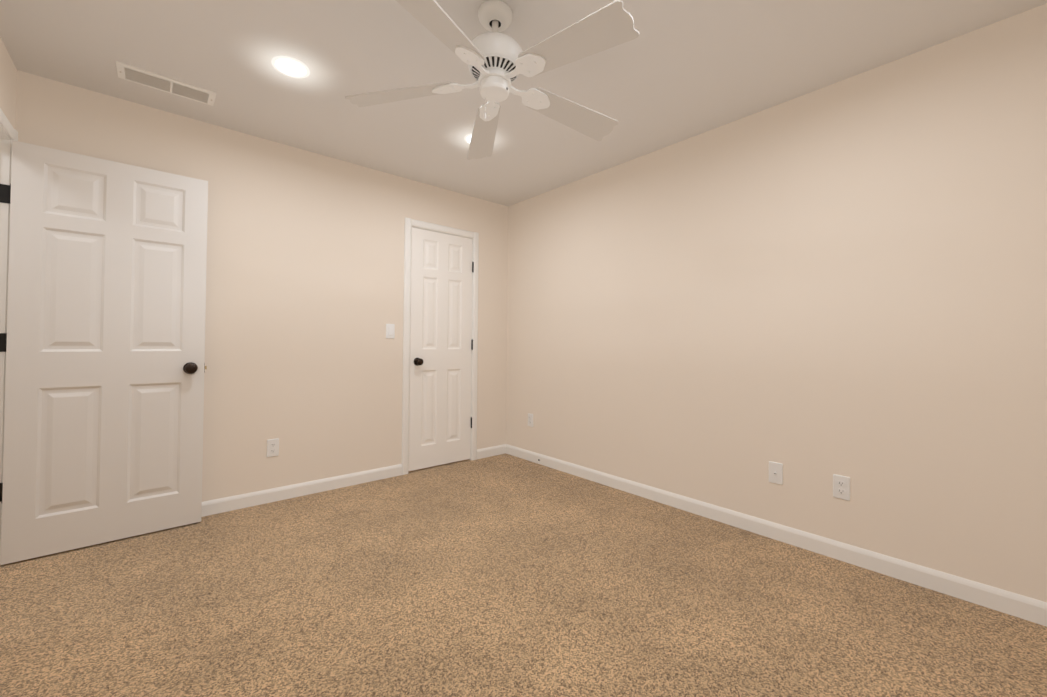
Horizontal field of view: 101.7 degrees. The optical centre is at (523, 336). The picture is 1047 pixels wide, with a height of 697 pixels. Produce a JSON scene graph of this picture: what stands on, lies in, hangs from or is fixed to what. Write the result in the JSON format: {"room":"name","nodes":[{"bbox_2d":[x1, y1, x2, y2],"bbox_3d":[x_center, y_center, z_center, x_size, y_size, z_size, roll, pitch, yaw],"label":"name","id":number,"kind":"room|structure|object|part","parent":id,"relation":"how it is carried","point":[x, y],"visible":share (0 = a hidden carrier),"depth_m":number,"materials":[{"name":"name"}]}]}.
{"room":"empty bedroom","nodes":[
{"label":"empty bedroom","id":0,"kind":"room"},
{"bbox_2d":[0,37,16,128],"bbox_3d":[-1.374,-0.140,0.668,0.120,2.440,3.770,1,-1,-41],"label":"wall","id":1,"kind":"structure","parent":0,"point":[8,80],"depth_m":2.02,"materials":[{"name":"paint"}]},
{"bbox_2d":[0,108,17,563],"bbox_3d":[-2.292,0.034,1.733,0.136,2.112,0.899,1,-1,-41],"label":"trim","id":2,"kind":"structure","parent":1,"relation":"attached to","point":[8,133],"depth_m":2.06,"materials":[{"name":"white wood"}]},
{"bbox_2d":[0,140,207,564],"bbox_3d":[-2.215,0.074,2.287,0.832,2.030,0.170,1,-1,-42],"label":"door","id":3,"kind":"structure","parent":2,"relation":"attached to","point":[102,342],"depth_m":2.25,"materials":[{"name":"white wood"}]},
{"bbox_3d":[-1.948,0.185,2.525,0.112,0.068,0.170,1,-1,-42],"label":"knob","id":4,"kind":"part","parent":3,"relation":"part of","materials":[{"name":"brown metal"}]},
{"bbox_2d":[16,70,507,501],"bbox_3d":[-1.403,-0.099,3.219,3.423,2.440,0.120,1,-1,-41],"label":"wall","id":5,"kind":"structure","parent":0,"point":[304,295],"depth_m":2.97,"materials":[{"name":"paint"}]},
{"bbox_2d":[267,438,278,456],"bbox_3d":[-1.691,0.751,2.876,0.072,0.117,0.009,1,-1,-41],"label":"electrical outlet","id":6,"kind":"object","parent":5,"relation":"attached to","point":[272,447],"visible":1,"depth_m":2.87,"materials":[{"name":"white plastic"}]},
{"bbox_2d":[201,464,401,516],"bbox_3d":[-1.781,1.067,2.791,2.089,0.088,0.013,1,-1,-41],"label":"baseboard","id":7,"kind":"structure","parent":5,"relation":"attached to","point":[226,504],"depth_m":2.96,"materials":[{"name":"white wood"}]},
{"bbox_2d":[386,324,394,338],"bbox_3d":[-1.069,-0.043,3.422,0.072,0.117,0.012,1,-1,-41],"label":"light switch","id":8,"kind":"object","parent":5,"relation":"attached to","point":[390,330],"visible":1,"depth_m":3.42,"materials":[{"name":"white plastic"}]},
{"bbox_2d":[408,227,471,470],"bbox_3d":[-0.702,0.105,3.730,0.610,2.030,0.102,1,-1,-41],"label":"closet door","id":9,"kind":"structure","parent":5,"relation":"in","point":[440,357],"depth_m":3.73,"materials":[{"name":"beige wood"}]},
{"bbox_3d":[-0.872,0.210,3.558,0.068,0.068,0.068,1,-1,-41],"label":"knob","id":10,"kind":"part","parent":9,"relation":"part of","materials":[{"name":"brown metal"}]},
{"bbox_2d":[402,217,478,474],"bbox_3d":[-0.745,0.080,3.780,0.740,2.110,0.136,1,-1,-41],"label":"trim","id":11,"kind":"structure","parent":5,"relation":"attached to","point":[409,223],"depth_m":3.57,"materials":[{"name":"white wood"}]},
{"bbox_2d":[471,262,473,427],"bbox_3d":[-0.485,0.075,3.951,0.014,1.541,0.045,1,-1,-41],"label":"closet door hinges","id":12,"kind":"object","parent":5,"relation":"attached to","point":[472,339],"visible":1,"depth_m":3.94,"materials":[{"name":"black metal"}]},
{"bbox_2d":[477,444,504,458],"bbox_3d":[-0.313,1.099,4.067,0.321,0.088,0.013,1,-1,-41],"label":"baseboard","id":13,"kind":"structure","parent":5,"relation":"attached to","point":[500,449],"depth_m":4.06,"materials":[{"name":"white wood"}]},
{"bbox_2d":[0,453,1046,696],"bbox_3d":[-0.138,1.157,1.731,3.423,0.100,4.010,1,-1,-41],"label":"floor","id":14,"kind":"structure","parent":0,"point":[502,575],"depth_m":1.72,"materials":[{"name":"beige carpet"}]},
{"bbox_2d":[0,0,1046,205],"bbox_3d":[-0.118,-1.382,1.771,3.423,0.100,4.010,1,-1,-41],"label":"ceiling","id":15,"kind":"structure","parent":0,"point":[675,71],"depth_m":2.08,"materials":[{"name":"paint"}]},
{"bbox_2d":[115,60,215,105],"bbox_3d":[-1.887,-1.335,2.264,0.400,0.008,0.165,1,-1,-41],"label":"ceiling vent","id":16,"kind":"object","parent":15,"relation":"in","point":[156,81],"visible":1,"depth_m":2.25,"materials":[{"name":"white metal"}]},
{"bbox_2d":[269,54,311,78],"bbox_3d":[-1.152,-1.332,2.111,0.600,0.006,0.600,1,-1,-41],"label":"recessed light","id":17,"kind":"object","parent":15,"relation":"in","point":[290,66],"visible":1,"depth_m":2.10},
{"bbox_2d":[463,133,471,143],"bbox_3d":[-0.310,-1.314,2.843,0.600,0.006,0.600,1,-1,-41],"label":"recessed light","id":18,"kind":"object","parent":15,"relation":"in","point":[466,138],"visible":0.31,"depth_m":2.82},
{"bbox_2d":[345,0,638,159],"bbox_3d":[-0.089,-1.115,1.740,1.199,0.435,1.185,1,-1,-41],"label":"ceiling fan","id":19,"kind":"object","parent":15,"relation":"hanging from","point":[495,61],"visible":1,"depth_m":1.68,"materials":[{"name":"white"}]},
{"bbox_2d":[506,3,1046,601],"bbox_3d":[1.119,-0.086,2.834,0.120,2.440,3.770,1,-1,-41],"label":"wall","id":20,"kind":"structure","parent":0,"point":[814,291],"depth_m":2.20,"materials":[{"name":"paint"}]},
{"bbox_2d":[528,413,532,426],"bbox_3d":[0.063,0.772,3.930,0.009,0.117,0.072,1,-1,-41],"label":"electrical outlet","id":21,"kind":"object","parent":20,"relation":"attached to","point":[530,420],"visible":1,"depth_m":3.92,"materials":[{"name":"white plastic"}]},
{"bbox_2d":[505,444,1046,626],"bbox_3d":[1.059,1.089,2.771,0.016,0.088,3.770,1,-1,-41],"label":"baseboard","id":22,"kind":"structure","parent":20,"relation":"attached to","point":[1012,604],"depth_m":2.17,"materials":[{"name":"white wood"}]},
{"bbox_2d":[769,461,782,484],"bbox_3d":[1.407,0.763,2.380,0.014,0.117,0.072,1,-1,-41],"label":"electrical outlet","id":23,"kind":"object","parent":20,"relation":"attached to","point":[775,472],"visible":1,"depth_m":2.38,"materials":[{"name":"white plastic"}]},
{"bbox_2d":[833,474,849,500],"bbox_3d":[1.607,0.762,2.153,0.009,0.117,0.072,1,-1,-41],"label":"electrical outlet","id":24,"kind":"object","parent":20,"relation":"attached to","point":[841,487],"visible":1,"depth_m":2.15,"materials":[{"name":"white plastic"}]}
]}

